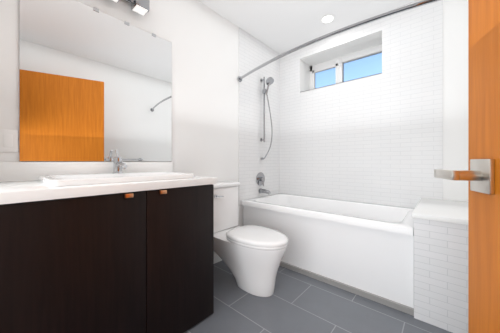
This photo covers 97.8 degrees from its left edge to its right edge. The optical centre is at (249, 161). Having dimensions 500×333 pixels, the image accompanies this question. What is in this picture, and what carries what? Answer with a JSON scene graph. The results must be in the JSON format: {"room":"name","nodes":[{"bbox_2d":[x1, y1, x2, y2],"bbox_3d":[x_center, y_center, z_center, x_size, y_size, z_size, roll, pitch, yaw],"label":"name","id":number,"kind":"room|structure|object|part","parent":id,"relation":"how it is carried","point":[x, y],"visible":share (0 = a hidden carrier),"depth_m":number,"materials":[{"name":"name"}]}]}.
{"room":"bathroom","nodes":[
{"label":"bathroom","id":0,"kind":"room"},
{"bbox_2d":[0,0,242,252],"bbox_3d":[-0.917,-0.240,1.559,0.120,2.440,4.080,0,0,41],"label":"wall","id":1,"kind":"structure","parent":0,"point":[203,39],"depth_m":1.92,"materials":[{"name":"white paint"}]},
{"bbox_2d":[0,129,17,151],"bbox_3d":[-1.230,-0.107,1.108,0.008,0.115,0.070,0,0,41],"label":"switch plate","id":2,"kind":"object","parent":1,"relation":"attached to","point":[8,140],"visible":1,"depth_m":1.11,"materials":[{"name":"white paint"}]},
{"bbox_2d":[0,162,172,182],"bbox_3d":[-0.943,0.050,1.421,0.019,0.100,0.935,0,0,41],"label":"backsplash","id":3,"kind":"structure","parent":1,"relation":"attached to","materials":[{"name":"white stone"}]},
{"bbox_2d":[19,0,171,160],"bbox_3d":[-0.919,-0.490,1.454,0.010,0.971,0.850,0,0,41],"label":"mirror","id":4,"kind":"object","parent":1,"relation":"attached to","point":[95,84],"visible":1,"depth_m":1.36,"materials":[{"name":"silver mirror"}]},
{"bbox_2d":[113,0,148,15],"bbox_3d":[-0.888,-1.113,1.393,0.137,0.134,0.530,0,0,41],"label":"sconce","id":5,"kind":"object","parent":1,"relation":"attached to","point":[141,7],"visible":0.98,"depth_m":1.49,"materials":[{"name":"white glass"}]},
{"bbox_2d":[214,252,221,263],"bbox_3d":[-0.376,0.930,2.071,0.012,0.100,0.775,0,0,41],"label":"baseboard","id":6,"kind":"structure","parent":1,"relation":"attached to","point":[217,258],"depth_m":2.11,"materials":[{"name":"white paint"}]},
{"bbox_2d":[239,28,279,205],"bbox_3d":[0.139,-0.490,2.657,0.006,1.940,0.784,0,0,41],"label":"tile","id":7,"kind":"structure","parent":1,"relation":"attached to","point":[254,52],"depth_m":2.58,"materials":[{"name":"white tile"}]},
{"bbox_2d":[256,77,273,194],"bbox_3d":[0.202,-0.319,2.589,0.178,1.402,0.197,0,0,41],"label":"shower rail","id":8,"kind":"object","parent":7,"relation":"attached to","point":[260,178],"visible":1,"depth_m":2.61,"materials":[{"name":"silver metal"}]},
{"bbox_2d":[198,0,416,53],"bbox_3d":[-0.045,-1.510,0.854,2.360,0.100,4.180,0,0,41],"label":"ceiling","id":9,"kind":"structure","parent":0,"point":[280,26],"depth_m":2.17,"materials":[{"name":"white paint"}]},
{"bbox_2d":[320,14,335,23],"bbox_3d":[0.792,-1.456,2.223,0.150,0.005,0.150,0,0,41],"label":"recessed light","id":10,"kind":"object","parent":9,"relation":"in","point":[321,19],"depth_m":2.22,"materials":[{"name":"white paint"}]},
{"bbox_3d":[0.792,-1.455,2.223,0.100,0.002,0.100,0,0,41],"label":"recessed ceiling light lens","id":11,"kind":"part","parent":10,"relation":"part of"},
{"bbox_2d":[184,260,451,332],"bbox_3d":[-0.045,1.030,0.854,2.360,0.100,4.180,0,0,41],"label":"floor","id":12,"kind":"structure","parent":0,"point":[296,302],"depth_m":1.42,"materials":[{"name":"grey tile"}]},
{"bbox_2d":[0,150,216,332],"bbox_3d":[-0.736,0.449,1.238,0.572,1.061,0.935,0,0,41],"label":"bathroom vanity","id":13,"kind":"object","parent":12,"relation":"on","point":[117,245],"visible":1,"depth_m":0.98,"materials":[{"name":"brown wood"}]},
{"bbox_2d":[0,174,216,205],"bbox_3d":[-0.736,0.120,1.238,0.572,0.040,0.935,0,0,41],"label":"countertop","id":14,"kind":"structure","parent":13,"relation":"on","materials":[{"name":"white stone"}]},
{"bbox_2d":[38,171,194,186],"bbox_3d":[-0.734,0.086,1.264,0.455,0.028,0.680,0,0,41],"label":"sink","id":15,"kind":"object","parent":14,"relation":"in","point":[114,177],"depth_m":1.12,"materials":[{"name":"white ceramic"}]},
{"bbox_2d":[112,150,127,173],"bbox_3d":[-0.819,-0.005,1.378,0.160,0.153,0.060,0,0,41],"label":"faucet","id":16,"kind":"object","parent":14,"relation":"on","point":[118,165],"depth_m":1.39,"materials":[{"name":"silver metal"}]},
{"bbox_2d":[212,181,287,296],"bbox_3d":[-0.058,0.585,1.800,0.824,0.790,0.368,0,0,41],"label":"toilet","id":17,"kind":"object","parent":12,"relation":"on","point":[251,256],"visible":0.85,"depth_m":1.64,"materials":[{"name":"white ceramic"}]},
{"bbox_3d":[-0.264,0.290,1.860,0.029,0.029,0.085,0,0,41],"label":"lever","id":18,"kind":"part","parent":17,"relation":"part of","materials":[{"name":"silver metal"}]},
{"bbox_3d":[-0.287,0.416,2.003,0.195,0.381,0.340,0,0,41],"label":"tank","id":19,"kind":"part","parent":17,"relation":"part of","materials":[{"name":"white ceramic"}]},
{"bbox_3d":[-0.286,0.207,2.003,0.213,0.035,0.360,0,0,41],"label":"tank lid","id":20,"kind":"part","parent":17,"relation":"part of","materials":[{"name":"white ceramic"}]},
{"bbox_3d":[0.065,0.579,1.692,0.496,0.052,0.368,0,0,41],"label":"seat","id":21,"kind":"part","parent":17,"relation":"part of","materials":[{"name":"white plastic"}]},
{"bbox_2d":[241,193,414,307],"bbox_3d":[0.718,0.700,2.163,1.511,0.560,0.751,0,0,41],"label":"bathtub","id":22,"kind":"object","parent":12,"relation":"on","point":[368,247],"visible":0.79,"depth_m":1.74,"materials":[{"name":"white ceramic"}]},
{"bbox_2d":[279,261,413,315],"bbox_3d":[0.483,0.961,1.895,1.512,0.038,0.020,0,0,41],"label":"baseboard","id":23,"kind":"structure","parent":22,"relation":"attached to","point":[382,300],"depth_m":1.63,"materials":[{"name":"grey tile"}]},
{"bbox_2d":[412,198,467,332],"bbox_3d":[1.500,0.650,1.458,0.606,0.660,0.776,0,0,41],"label":"ledge","id":24,"kind":"object","parent":12,"relation":"on","point":[440,274],"depth_m":1.29,"materials":[{"name":"tile"}]},
{"bbox_3d":[1.500,0.335,1.458,0.606,0.030,0.776,0,0,41],"label":"partition ledge cap","id":25,"kind":"part","parent":24,"relation":"part of","materials":[{"name":"white stone"}]},
{"bbox_2d":[300,0,467,201],"bbox_3d":[1.313,-0.240,2.390,2.360,2.440,0.360,0,0,41],"label":"wall","id":26,"kind":"structure","parent":0,"point":[455,84],"depth_m":1.82,"materials":[{"name":"white paint"}]},
{"bbox_2d":[310,44,381,89],"bbox_3d":[1.169,-1.090,2.679,0.900,0.420,0.068,0,0,41],"label":"window","id":27,"kind":"structure","parent":26,"relation":"in","point":[338,63],"depth_m":2.69,"materials":[{"name":"white plastic"}]},
{"bbox_2d":[280,0,442,207],"bbox_3d":[1.109,-0.490,2.506,1.660,1.940,0.276,0,0,41],"label":"tiled wall","id":28,"kind":"structure","parent":26,"relation":"attached to","point":[375,139],"depth_m":2.18,"materials":[{"name":"white tile"}]},
{"bbox_3d":[-0.510,-0.240,0.329,2.120,2.440,0.120,0,0,41],"label":"wall","id":29,"kind":"structure","parent":0,"visible":0},
{"bbox_2d":[434,0,499,332],"bbox_3d":[0.421,-0.046,0.220,0.147,2.028,0.964,0,0,22],"label":"door","id":30,"kind":"structure","parent":29,"relation":"in","point":[483,143],"depth_m":0.55,"materials":[{"name":"brown wood"}]},
{"bbox_3d":[0.575,0.035,0.596,0.112,0.085,0.124,0,0,41],"label":"door handle","id":31,"kind":"part","parent":30,"relation":"part of","materials":[{"name":"silver metal"}]},
{"bbox_3d":[0.761,-0.240,0.075,0.120,2.440,4.080,0,0,41],"label":"wall","id":32,"kind":"structure","parent":0,"visible":0},
{"bbox_2d":[238,0,439,81],"bbox_3d":[0.629,-0.900,1.613,2.118,0.064,0.214,0,0,41],"label":"curtain rod","id":33,"kind":"object","parent":32,"relation":"attached to","point":[389,13],"visible":1,"depth_m":1.46,"materials":[{"name":"silver metal"}]}
]}

